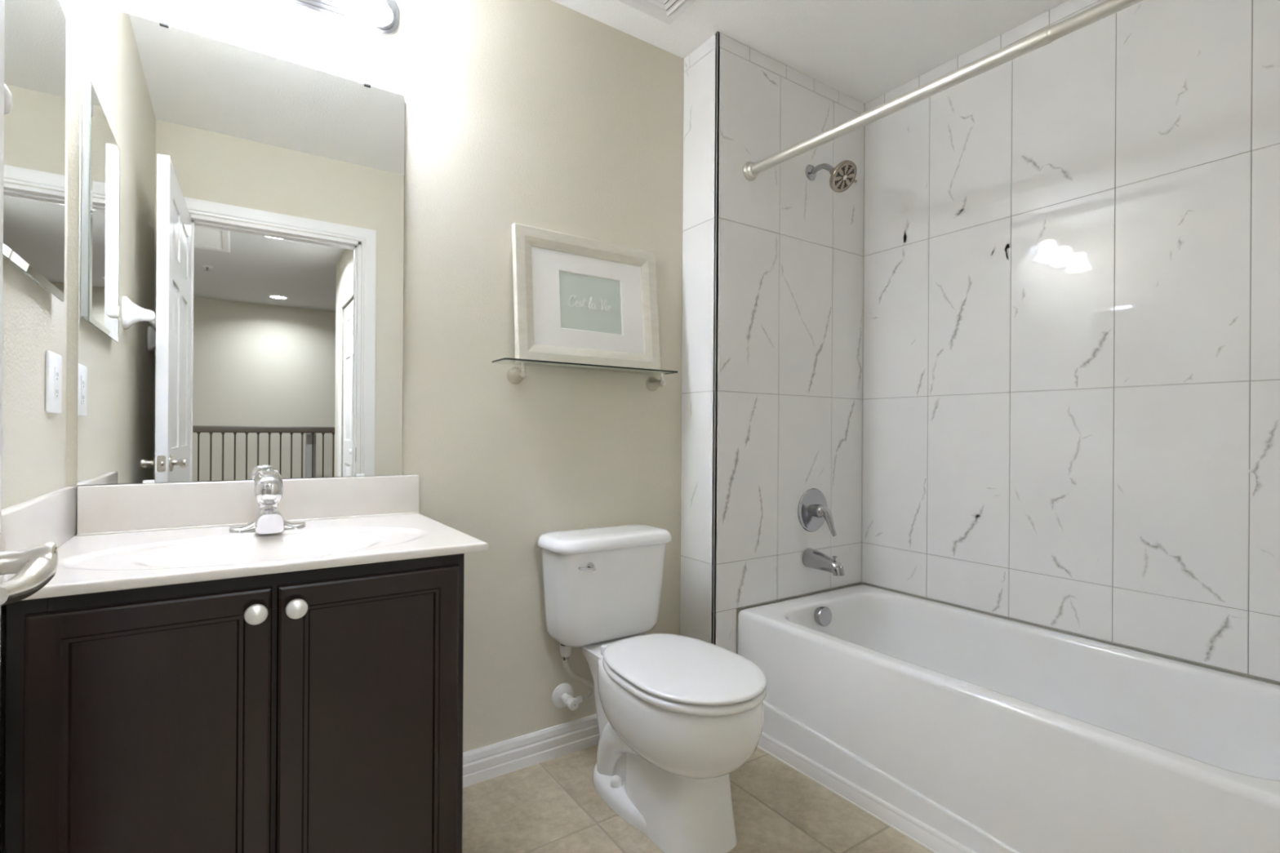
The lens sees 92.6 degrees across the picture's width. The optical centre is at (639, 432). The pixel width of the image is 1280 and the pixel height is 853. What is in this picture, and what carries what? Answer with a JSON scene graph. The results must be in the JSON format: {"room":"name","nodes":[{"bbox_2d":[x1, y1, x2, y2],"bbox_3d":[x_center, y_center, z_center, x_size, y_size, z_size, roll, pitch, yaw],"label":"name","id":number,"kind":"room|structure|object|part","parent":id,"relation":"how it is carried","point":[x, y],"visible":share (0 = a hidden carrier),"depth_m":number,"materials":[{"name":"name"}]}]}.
{"room":"bathroom","nodes":[
{"label":"bathroom","id":0,"kind":"room"},
{"bbox_2d":[0,0,69,852],"bbox_3d":[-0.828,-0.177,0.597,0.120,2.483,1.738,0,0,-34],"label":"wall","id":1,"kind":"structure","parent":0,"point":[34,321],"depth_m":1.09,"materials":[{"name":"beige paint"}]},
{"bbox_2d":[4,84,13,114],"bbox_3d":[-0.570,-0.389,0.399,0.083,0.108,0.783,0,0,-34],"label":"towel bar","id":2,"kind":"object","parent":1,"relation":"attached to","point":[8,97],"visible":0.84,"depth_m":0.71,"materials":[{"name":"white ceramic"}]},
{"bbox_2d":[0,0,57,632],"bbox_3d":[-0.429,0.033,0.278,0.138,2.044,0.783,0,0,-34],"label":"door","id":3,"kind":"structure","parent":1,"relation":"in","point":[34,566],"depth_m":0.57,"materials":[{"name":"white paint"}]},
{"bbox_3d":[-0.556,0.121,0.541,0.053,0.066,0.138,0,0,-34],"label":"handle","id":4,"kind":"part","parent":3,"relation":"part of","materials":[{"name":"silver metal"}]},
{"bbox_2d":[3,0,66,302],"bbox_3d":[-1.054,-0.552,1.060,0.020,0.576,0.436,0,0,-34],"label":"medicine cabinet","id":5,"kind":"object","parent":1,"relation":"attached to","point":[35,55],"visible":0.95,"depth_m":1.05,"materials":[{"name":"silver metal"}]},
{"bbox_2d":[44,350,62,413],"bbox_3d":[-1.184,-0.099,1.237,0.008,0.122,0.114,0,0,-34],"label":"outlet plate","id":6,"kind":"object","parent":1,"relation":"attached to","point":[53,367],"visible":1,"depth_m":1.22,"materials":[{"name":"white plastic"}]},
{"bbox_2d":[53,365,58,399],"bbox_3d":[-1.182,-0.100,1.239,0.003,0.067,0.033,0,0,-34],"label":"receptacle","id":7,"kind":"object","parent":6,"relation":"attached to","point":[55,367],"depth_m":1.24,"materials":[{"name":"white plastic"}]},
{"bbox_2d":[66,0,684,752],"bbox_3d":[-0.629,-0.176,1.853,1.857,2.483,0.120,0,0,-34],"label":"wall","id":8,"kind":"structure","parent":0,"point":[544,114],"depth_m":1.92,"materials":[{"name":"beige paint"}]},
{"bbox_2d":[77,0,404,484],"bbox_3d":[-0.958,-0.420,1.548,0.687,1.081,0.010,0,0,-34],"label":"vanity mirror","id":9,"kind":"object","parent":8,"relation":"attached to","point":[242,210],"visible":0.99,"depth_m":1.51,"materials":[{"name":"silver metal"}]},
{"bbox_2d":[75,475,419,536],"bbox_3d":[-0.938,0.176,1.554,0.732,0.110,0.029,0,0,-34],"label":"backsplash","id":10,"kind":"structure","parent":8,"relation":"attached to","point":[101,509],"depth_m":1.49,"materials":[{"name":"beige stone"}]},
{"bbox_2d":[282,0,399,35],"bbox_3d":[-0.908,-1.174,1.488,0.650,0.142,0.164,0,0,-34],"label":"vanity light","id":11,"kind":"object","parent":8,"relation":"attached to","point":[381,17],"visible":1,"depth_m":1.64,"materials":[{"name":"white glass"}]},
{"bbox_3d":[-0.714,-1.154,1.598,0.128,0.104,0.129,0,0,-34],"label":"lamp shade","id":12,"kind":"part","parent":11,"relation":"part of","materials":[{"name":"white glass"}]},
{"bbox_3d":[-0.714,-1.168,1.598,0.053,0.083,0.054,0,0,-34],"label":"bulb","id":13,"kind":"part","parent":11,"relation":"part of","materials":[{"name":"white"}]},
{"bbox_2d":[462,713,599,787],"bbox_3d":[-0.261,1.020,2.026,1.000,0.098,0.014,0,0,-34],"label":"baseboard","id":14,"kind":"structure","parent":8,"relation":"attached to","point":[481,764],"depth_m":1.96,"materials":[{"name":"white paint"}]},
{"bbox_2d":[551,644,594,710],"bbox_3d":[-0.213,0.788,2.016,0.132,0.258,0.082,0,0,-34],"label":"shutoff valve","id":15,"kind":"object","parent":8,"relation":"attached to","point":[562,695],"visible":0.95,"depth_m":2.01,"materials":[{"name":"white plastic"}]},
{"bbox_3d":[-0.217,0.879,1.977,0.035,0.036,0.021,0,0,-34],"label":"valve handle","id":16,"kind":"part","parent":15,"relation":"part of","materials":[{"name":"white plastic"}]},
{"bbox_2d":[492,357,677,391],"bbox_3d":[-0.163,-0.183,2.023,0.644,0.067,0.122,0,0,-34],"label":"glass shelf","id":17,"kind":"object","parent":8,"relation":"attached to","point":[515,375],"visible":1,"depth_m":1.93,"materials":[{"name":"grey"}]},
{"bbox_3d":[-0.161,-0.214,2.021,0.644,0.005,0.118,0,0,-34],"label":"glass panel","id":18,"kind":"part","parent":17,"relation":"part of","materials":[{"name":"grey"}]},
{"bbox_2d":[511,222,661,373],"bbox_3d":[-0.165,-0.434,2.059,0.543,0.438,0.062,0,0,-34],"label":"framed picture","id":19,"kind":"object","parent":17,"relation":"on","point":[577,300],"visible":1,"depth_m":2.04,"materials":[{"name":"beige wood"}]},
{"bbox_2d":[559,271,622,334],"bbox_3d":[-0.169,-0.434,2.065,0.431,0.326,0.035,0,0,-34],"label":"print","id":20,"kind":"object","parent":19,"relation":"attached to","point":[590,302],"depth_m":2.06},
{"bbox_2d":[462,743,933,852],"bbox_3d":[0.273,1.097,1.347,2.799,0.050,1.978,0,0,-34],"label":"floor","id":21,"kind":"structure","parent":0,"point":[554,805],"depth_m":1.70,"materials":[{"name":"beige tile"}]},
{"bbox_2d":[4,553,464,852],"bbox_3d":[-0.800,0.656,1.311,0.694,0.816,0.590,0,0,-34],"label":"vanity cabinet","id":22,"kind":"object","parent":21,"relation":"on","point":[316,710],"visible":0.94,"depth_m":1.07,"materials":[{"name":"black wood"}]},
{"bbox_3d":[-0.795,0.603,1.009,0.319,0.654,0.019,0,0,-34],"label":"door","id":23,"kind":"part","parent":22,"relation":"part of","materials":[{"name":"brown wood"}]},
{"bbox_2d":[0,475,488,600],"bbox_3d":[-0.794,0.238,1.321,0.752,0.232,0.577,0,0,-34],"label":"countertop","id":24,"kind":"structure","parent":22,"relation":"on","point":[107,538],"depth_m":1.36,"materials":[{"name":"beige stone"}]},
{"bbox_2d":[229,468,305,533],"bbox_3d":[-0.867,0.159,1.428,0.153,0.142,0.136,0,0,-34],"label":"sink faucet","id":25,"kind":"object","parent":24,"relation":"on","point":[268,482],"visible":1,"depth_m":1.41,"materials":[{"name":"silver metal"}]},
{"bbox_3d":[-0.879,0.204,1.446,0.153,0.052,0.053,0,0,-34],"label":"plate","id":26,"kind":"part","parent":25,"relation":"part of","materials":[{"name":"silver metal"}]},
{"bbox_3d":[-0.879,0.129,1.447,0.060,0.082,0.090,0,0,-34],"label":"lever handle","id":27,"kind":"part","parent":25,"relation":"part of","materials":[{"name":"silver metal"}]},
{"bbox_3d":[-0.864,0.202,1.424,0.057,0.058,0.126,0,0,-34],"label":"spout","id":28,"kind":"part","parent":25,"relation":"part of","materials":[{"name":"silver metal"}]},
{"bbox_3d":[-0.667,0.315,1.063,0.036,0.035,0.033,0,0,-34],"label":"knob","id":29,"kind":"part","parent":22,"relation":"part of","materials":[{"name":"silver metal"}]},
{"bbox_3d":[-0.616,0.315,1.097,0.036,0.035,0.033,0,0,-34],"label":"knob","id":30,"kind":"part","parent":22,"relation":"part of","materials":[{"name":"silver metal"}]},
{"bbox_3d":[-0.520,0.605,1.195,0.330,0.654,0.019,0,0,-34],"label":"door","id":31,"kind":"part","parent":22,"relation":"part of","materials":[{"name":"brown wood"}]},
{"bbox_2d":[537,524,767,852],"bbox_3d":[0.041,0.697,1.769,0.435,0.746,0.761,0,0,-34],"label":"toilet","id":32,"kind":"object","parent":21,"relation":"on","point":[677,715],"visible":1,"depth_m":1.65,"materials":[{"name":"white porcelain"},{"name":"white plastic"},{"name":"chrome"}]},
{"bbox_3d":[-0.160,0.408,1.839,0.062,0.027,0.028,0,0,-34],"label":"flush lever","id":33,"kind":"part","parent":32,"relation":"part of","materials":[{"name":"silver metal"}]},
{"bbox_3d":[-0.113,0.517,1.998,0.406,0.303,0.192,0,0,-34],"label":"tank","id":34,"kind":"part","parent":32,"relation":"part of","materials":[{"name":"white ceramic"}]},
{"bbox_3d":[-0.109,0.344,1.993,0.435,0.041,0.219,0,0,-34],"label":"tank lid","id":35,"kind":"part","parent":32,"relation":"part of","materials":[{"name":"white ceramic"}]},
{"bbox_3d":[0.115,0.656,1.667,0.358,0.022,0.508,0,0,-34],"label":"seat","id":36,"kind":"part","parent":32,"relation":"part of","materials":[{"name":"white plastic"}]},
{"bbox_3d":[0.115,0.633,1.666,0.357,0.018,0.508,0,0,-34],"label":"seat lid","id":37,"kind":"part","parent":32,"relation":"part of","materials":[{"name":"white plastic"}]},
{"bbox_2d":[737,584,1279,852],"bbox_3d":[1.077,0.862,1.776,0.729,0.431,1.541,0,0,-34],"label":"bathtub","id":38,"kind":"object","parent":21,"relation":"on","point":[997,735],"visible":0.98,"depth_m":1.65,"materials":[{"name":"white ceramic"}]},
{"bbox_2d":[757,732,977,852],"bbox_3d":[0.766,1.052,1.566,0.018,0.047,1.541,0,0,-34],"label":"trim","id":39,"kind":"structure","parent":38,"relation":"attached to","point":[926,834],"depth_m":1.74,"materials":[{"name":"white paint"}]},
{"bbox_2d":[737,583,861,653],"bbox_3d":[0.528,-0.168,2.526,0.832,2.483,0.302,0,0,-34],"label":"wall","id":40,"kind":"structure","parent":0,"point":[739,610],"depth_m":2.38,"materials":[{"name":"white tile"}]},
{"bbox_2d":[680,31,719,644],"bbox_3d":[0.215,-0.170,2.236,0.011,2.483,0.192,0,0,-34],"label":"wall tile","id":41,"kind":"structure","parent":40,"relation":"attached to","point":[699,228],"depth_m":2.23,"materials":[{"name":"white stone"}]},
{"bbox_2d":[712,31,718,644],"bbox_3d":[0.265,-0.170,2.154,0.002,2.483,0.003,0,0,-34],"label":"trim","id":42,"kind":"structure","parent":40,"relation":"attached to","point":[717,31],"depth_m":2.15,"materials":[{"name":"black metal"}]},
{"bbox_2d":[711,32,864,653],"bbox_3d":[0.606,-0.167,2.391,0.832,2.483,0.011,0,0,-34],"label":"wall tile","id":43,"kind":"object","parent":40,"relation":"attached to","point":[789,322],"depth_m":2.34,"materials":[{"name":"white stone"}]},
{"bbox_2d":[797,488,836,536],"bbox_3d":[0.715,0.315,2.402,0.174,0.182,0.096,0,0,-34],"label":"shower valve","id":44,"kind":"object","parent":40,"relation":"attached to","point":[813,511],"visible":1,"depth_m":2.41,"materials":[{"name":"silver metal"}]},
{"bbox_3d":[0.723,0.345,2.400,0.066,0.122,0.084,0,0,-34],"label":"lever handle","id":45,"kind":"part","parent":44,"relation":"part of","materials":[{"name":"silver metal"}]},
{"bbox_2d":[802,547,844,576],"bbox_3d":[0.715,0.500,2.360,0.073,0.081,0.167,0,0,-34],"label":"tub spout","id":46,"kind":"object","parent":40,"relation":"attached to","point":[813,558],"visible":1,"depth_m":2.35,"materials":[{"name":"silver metal"}]},
{"bbox_2d":[804,160,857,192],"bbox_3d":[0.741,-0.986,2.355,0.137,0.148,0.194,0,0,-34],"label":"shower","id":47,"kind":"object","parent":40,"relation":"attached to","point":[843,175],"visible":1,"depth_m":2.31,"materials":[{"name":"silver metal"}]},
{"bbox_3d":[0.714,-1.014,2.376,0.023,0.062,0.117,0,0,-34],"label":"shower arm","id":48,"kind":"part","parent":47,"relation":"part of","materials":[{"name":"silver metal"}]},
{"bbox_2d":[742,0,1144,181],"bbox_3d":[0.832,-0.930,1.601,0.072,0.110,1.547,0,0,-34],"label":"shower rod","id":49,"kind":"object","parent":40,"relation":"attached to","point":[1047,35],"visible":1,"depth_m":1.60,"materials":[{"name":"silver metal"}]},
{"bbox_2d":[551,0,1067,103],"bbox_3d":[0.290,-1.436,1.348,2.799,0.050,1.978,0,0,-34],"label":"ceiling","id":50,"kind":"structure","parent":0,"point":[864,51],"depth_m":2.14,"materials":[{"name":"white paint"}]},
{"bbox_2d":[617,0,696,24],"bbox_3d":[0.057,-1.406,1.887,0.330,0.013,0.330,0,0,-34],"label":"ceiling vent","id":51,"kind":"object","parent":50,"relation":"in","point":[667,11],"visible":1,"depth_m":2.02,"materials":[{"name":"white paint"}]},
{"bbox_2d":[861,583,1279,685],"bbox_3d":[1.358,-0.162,2.149,0.119,2.483,1.858,0,0,-34],"label":"wall","id":52,"kind":"structure","parent":0,"point":[861,584],"depth_m":1.92,"materials":[{"name":"beige paint"}]},
{"bbox_2d":[736,103,1279,684],"bbox_3d":[1.087,-0.164,1.780,0.728,2.483,1.549,0,0,-34],"label":"trim","id":53,"kind":"structure","parent":52,"relation":"attached to","point":[861,582],"depth_m":2.23,"materials":[{"name":"grey"}]},
{"bbox_2d":[862,0,1279,682],"bbox_3d":[1.393,-0.380,1.983,0.011,2.048,1.545,0,0,-34],"label":"wall tile","id":54,"kind":"object","parent":52,"relation":"attached to","point":[1071,372],"depth_m":1.93,"materials":[{"name":"white stone"}]}
]}

